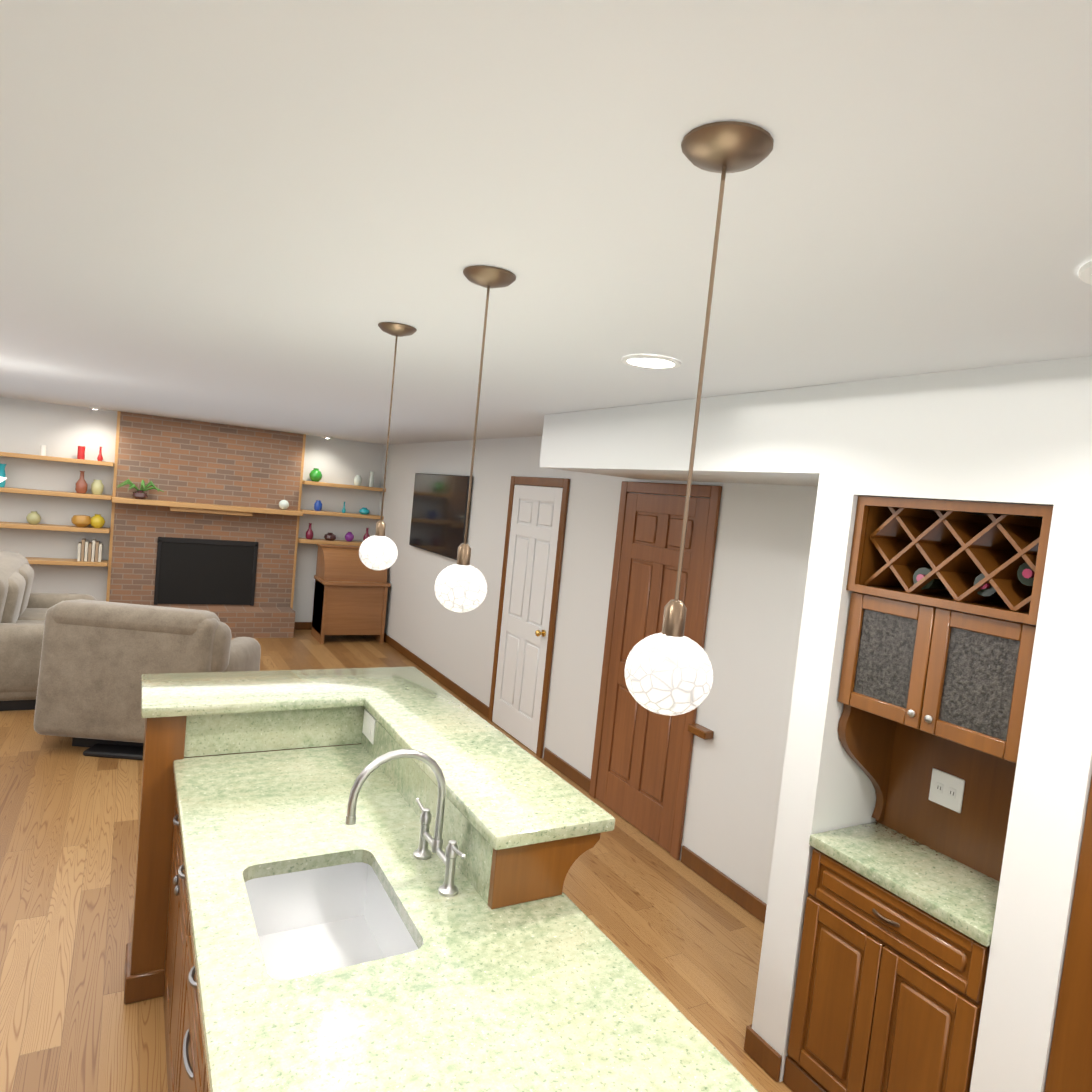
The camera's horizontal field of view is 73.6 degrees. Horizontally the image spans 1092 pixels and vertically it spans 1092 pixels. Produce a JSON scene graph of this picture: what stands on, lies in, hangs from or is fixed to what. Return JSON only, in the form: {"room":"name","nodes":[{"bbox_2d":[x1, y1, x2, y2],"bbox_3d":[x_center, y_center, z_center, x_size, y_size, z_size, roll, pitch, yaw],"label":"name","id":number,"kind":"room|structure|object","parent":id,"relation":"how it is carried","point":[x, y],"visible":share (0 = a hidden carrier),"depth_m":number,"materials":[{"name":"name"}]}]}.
{"room":"kitchen","nodes":[
{"label":"kitchen","id":0,"kind":"room"},
{"bbox_2d":[0,397,383,621],"bbox_3d":[-5.270,-0.302,8.319,7.150,2.520,0.150,4,4,-29],"label":"wall","id":1,"kind":"structure","parent":0,"point":[57,430],"depth_m":8.23,"materials":[{"name":"white paint"}]},
{"bbox_2d":[0,445,113,566],"bbox_3d":[-6.285,-0.525,7.489,3.145,1.331,0.258,4,4,-29],"label":"shelf","id":2,"kind":"object","parent":1,"relation":"attached to","point":[89,554],"visible":0.96,"depth_m":8.04,"materials":[{"name":"brown wood"}]},
{"bbox_2d":[294,622,311,629],"bbox_3d":[-2.893,1.061,9.713,1.021,0.099,0.015,4,4,-29],"label":"baseboard","id":3,"kind":"structure","parent":1,"relation":"attached to","point":[298,625],"depth_m":9.55,"materials":[{"name":"brown wood"}]},
{"bbox_2d":[298,468,385,545],"bbox_3d":[-2.655,-0.511,9.517,1.042,0.986,0.258,4,4,-29],"label":"shelf","id":4,"kind":"object","parent":1,"relation":"attached to","point":[315,475],"visible":0.9,"depth_m":9.41,"materials":[{"name":"brown wood"}]},
{"bbox_2d":[0,630,792,1091],"bbox_3d":[-2.234,1.658,2.736,7.150,0.060,13.300,4,4,-29],"label":"floor","id":5,"kind":"structure","parent":0,"point":[684,938],"depth_m":3.42,"materials":[{"name":"brown wood"}]},
{"bbox_2d":[0,551,96,710],"bbox_3d":[-4.443,0.629,6.239,0.996,1.100,1.740,4,4,-29],"label":"sofa","id":6,"kind":"object","parent":5,"relation":"on","point":[23,610],"visible":0.62,"depth_m":5.60,"materials":[{"name":"beige fabric"}]},
{"bbox_2d":[33,599,260,759],"bbox_3d":[-2.874,0.883,5.408,1.200,1.011,1.132,5,4,-3],"label":"recliner","id":7,"kind":"object","parent":5,"relation":"on","point":[98,659],"visible":0.77,"depth_m":4.87,"materials":[{"name":"beige fabric"}]},
{"bbox_2d":[106,411,305,637],"bbox_3d":[-3.985,-0.197,8.680,2.050,2.517,0.488,4,4,-29],"label":"fireplace","id":8,"kind":"object","parent":5,"relation":"on","point":[205,515],"visible":0.94,"depth_m":8.72,"materials":[{"name":"brick"}]},
{"bbox_2d":[311,544,390,643],"bbox_3d":[-2.466,0.599,9.233,0.820,1.165,0.590,4,4,-29],"label":"roll-top desk","id":9,"kind":"object","parent":5,"relation":"on","point":[350,593],"visible":0.85,"depth_m":9.04,"materials":[{"name":"brown wood"}]},
{"bbox_2d":[124,791,758,1091],"bbox_3d":[-0.438,1.309,1.922,1.146,1.090,2.812,4,4,-29],"label":"kitchen island","id":10,"kind":"object","parent":5,"relation":"on","point":[350,879],"depth_m":1.69,"materials":[{"name":"green stone"}]},
{"bbox_2d":[140,667,614,902],"bbox_3d":[-0.738,0.670,2.548,1.180,0.040,1.750,4,4,-29],"label":"island countertop","id":11,"kind":"structure","parent":10,"relation":"on","point":[217,744],"depth_m":2.66,"materials":[{"name":"green stone"}]},
{"bbox_2d":[345,749,465,897],"bbox_3d":[-0.407,0.745,2.023,0.297,0.374,0.379,4,4,-29],"label":"faucet","id":12,"kind":"object","parent":10,"relation":"on","point":[417,868],"depth_m":2.07,"materials":[{"name":"silver metal"}]},
{"bbox_2d":[783,496,1052,1091],"bbox_3d":[1.255,0.925,2.385,0.383,2.127,0.624,4,4,-29],"label":"tall cabinet","id":13,"kind":"object","parent":5,"relation":"on","point":[900,908],"visible":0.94,"depth_m":2.35,"materials":[{"name":"brown wood"}]},
{"bbox_2d":[1044,776,1091,1091],"bbox_3d":[2.629,1.005,0.220,0.691,2.516,4.133,4,4,-29],"label":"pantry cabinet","id":14,"kind":"object","parent":5,"relation":"on","point":[1069,1069],"visible":1,"depth_m":1.86,"materials":[{"name":"brown wood"}]},
{"bbox_2d":[0,0,1091,444],"bbox_3d":[-1.980,-0.914,2.569,7.150,0.080,13.300,4,4,-29],"label":"ceiling","id":15,"kind":"structure","parent":0,"point":[264,214],"depth_m":1.26,"materials":[{"name":"white paint"}]},
{"bbox_2d":[90,406,100,409],"bbox_3d":[-4.829,-1.477,7.821,0.100,0.032,0.100,4,4,-29],"label":"recessed light","id":16,"kind":"object","parent":15,"relation":"in","point":[95,408],"visible":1,"depth_m":7.79,"materials":[{"name":"white plastic"}]},
{"bbox_2d":[359,322,416,569],"bbox_3d":[-0.521,-0.315,2.396,0.126,0.797,0.126,4,4,-29],"label":"pendant light","id":17,"kind":"object","parent":15,"relation":"hanging from","point":[378,550],"visible":1,"depth_m":2.37,"materials":[{"name":"white glass"}]},
{"bbox_2d":[435,266,515,612],"bbox_3d":[-0.170,-0.237,1.726,0.126,0.797,0.126,4,4,-29],"label":"pendant light","id":18,"kind":"object","parent":15,"relation":"hanging from","point":[461,585],"visible":1,"depth_m":1.70,"materials":[{"name":"white glass"}]},
{"bbox_2d":[621,355,680,368],"bbox_3d":[0.362,-0.633,2.517,0.206,0.008,0.206,4,4,-29],"label":"recessed light","id":19,"kind":"object","parent":15,"relation":"in","point":[651,361],"visible":1,"depth_m":2.50,"materials":[{"name":"white plastic"}]},
{"bbox_2d":[625,121,773,715],"bbox_3d":[0.209,-0.154,1.026,0.126,0.797,0.126,4,4,-29],"label":"pendant light","id":20,"kind":"object","parent":15,"relation":"hanging from","point":[668,670],"visible":1,"depth_m":1.00,"materials":[{"name":"white glass"}]},
{"bbox_2d":[1078,261,1091,284],"bbox_3d":[1.055,-0.484,1.275,0.206,0.008,0.206,4,4,-29],"label":"recessed light","id":21,"kind":"object","parent":15,"relation":"in","point":[1085,273],"visible":0.97,"depth_m":1.32,"materials":[{"name":"white plastic"}]},
{"bbox_2d":[378,436,817,903],"bbox_3d":[-0.321,0.304,6.521,0.150,2.520,7.898,4,4,-29],"label":"wall","id":22,"kind":"structure","parent":0,"point":[759,578],"depth_m":4.97,"materials":[{"name":"white paint"}]},
{"bbox_2d":[384,633,488,717],"bbox_3d":[-1.471,1.295,8.265,0.024,0.099,3.959,4,4,-29],"label":"baseboard","id":23,"kind":"structure","parent":22,"relation":"attached to","point":[467,697],"depth_m":7.58,"materials":[{"name":"brown wood"}]},
{"bbox_2d":[409,473,472,559],"bbox_3d":[-1.157,-0.346,7.858,0.056,0.845,1.590,4,4,-29],"label":"tv","id":24,"kind":"object","parent":22,"relation":"attached to","point":[439,513],"visible":0.79,"depth_m":7.74,"materials":[{"name":"black glass"}]},
{"bbox_2d":[488,476,569,757],"bbox_3d":[-0.198,0.519,6.027,0.093,2.180,0.980,4,4,-29],"label":"door","id":25,"kind":"structure","parent":22,"relation":"in","point":[529,590],"depth_m":5.99,"materials":[{"name":"white wood"}]},
{"bbox_2d":[543,747,590,792],"bbox_3d":[0.149,1.642,5.371,0.015,0.099,0.670,4,4,-29],"label":"baseboard","id":26,"kind":"structure","parent":22,"relation":"attached to","point":[562,766],"depth_m":5.34,"materials":[{"name":"brown wood"}]},
{"bbox_2d":[589,481,721,859],"bbox_3d":[0.614,0.693,4.573,0.093,2.180,0.960,4,4,-29],"label":"wood door","id":27,"kind":"structure","parent":22,"relation":"in","point":[640,770],"depth_m":4.58,"materials":[{"name":"brown wood"}]},
{"bbox_2d":[688,723,713,739],"bbox_3d":[0.870,1.043,4.109,0.069,0.045,0.145,4,4,-29],"label":"rail","id":28,"kind":"object","parent":22,"relation":"attached to","point":[700,731],"visible":1,"depth_m":4.08,"materials":[{"name":"brown wood"}]},
{"bbox_2d":[681,845,766,922],"bbox_3d":[1.094,1.845,3.678,0.015,0.099,1.269,4,4,-29],"label":"baseboard","id":29,"kind":"structure","parent":22,"relation":"attached to","point":[752,904],"depth_m":3.91,"materials":[{"name":"brown wood"}]},
{"bbox_2d":[539,384,829,486],"bbox_3d":[0.805,-0.511,3.723,0.729,0.319,2.120,4,4,-29],"label":"wall","id":30,"kind":"structure","parent":0,"point":[773,437],"depth_m":3.26,"materials":[{"name":"white paint"}]},
{"bbox_2d":[752,356,1091,1091],"bbox_3d":[1.508,0.745,2.495,0.880,2.520,0.955,4,4,-29],"label":"wall","id":31,"kind":"structure","parent":0,"point":[1010,434],"depth_m":2.05,"materials":[{"name":"white paint"}]},
{"bbox_2d":[744,1024,773,1058],"bbox_3d":[1.063,1.890,2.946,0.707,0.099,0.019,4,4,-29],"label":"baseboard","id":32,"kind":"structure","parent":31,"relation":"attached to","point":[755,1045],"depth_m":2.73,"materials":[{"name":"brown wood"}]}
]}

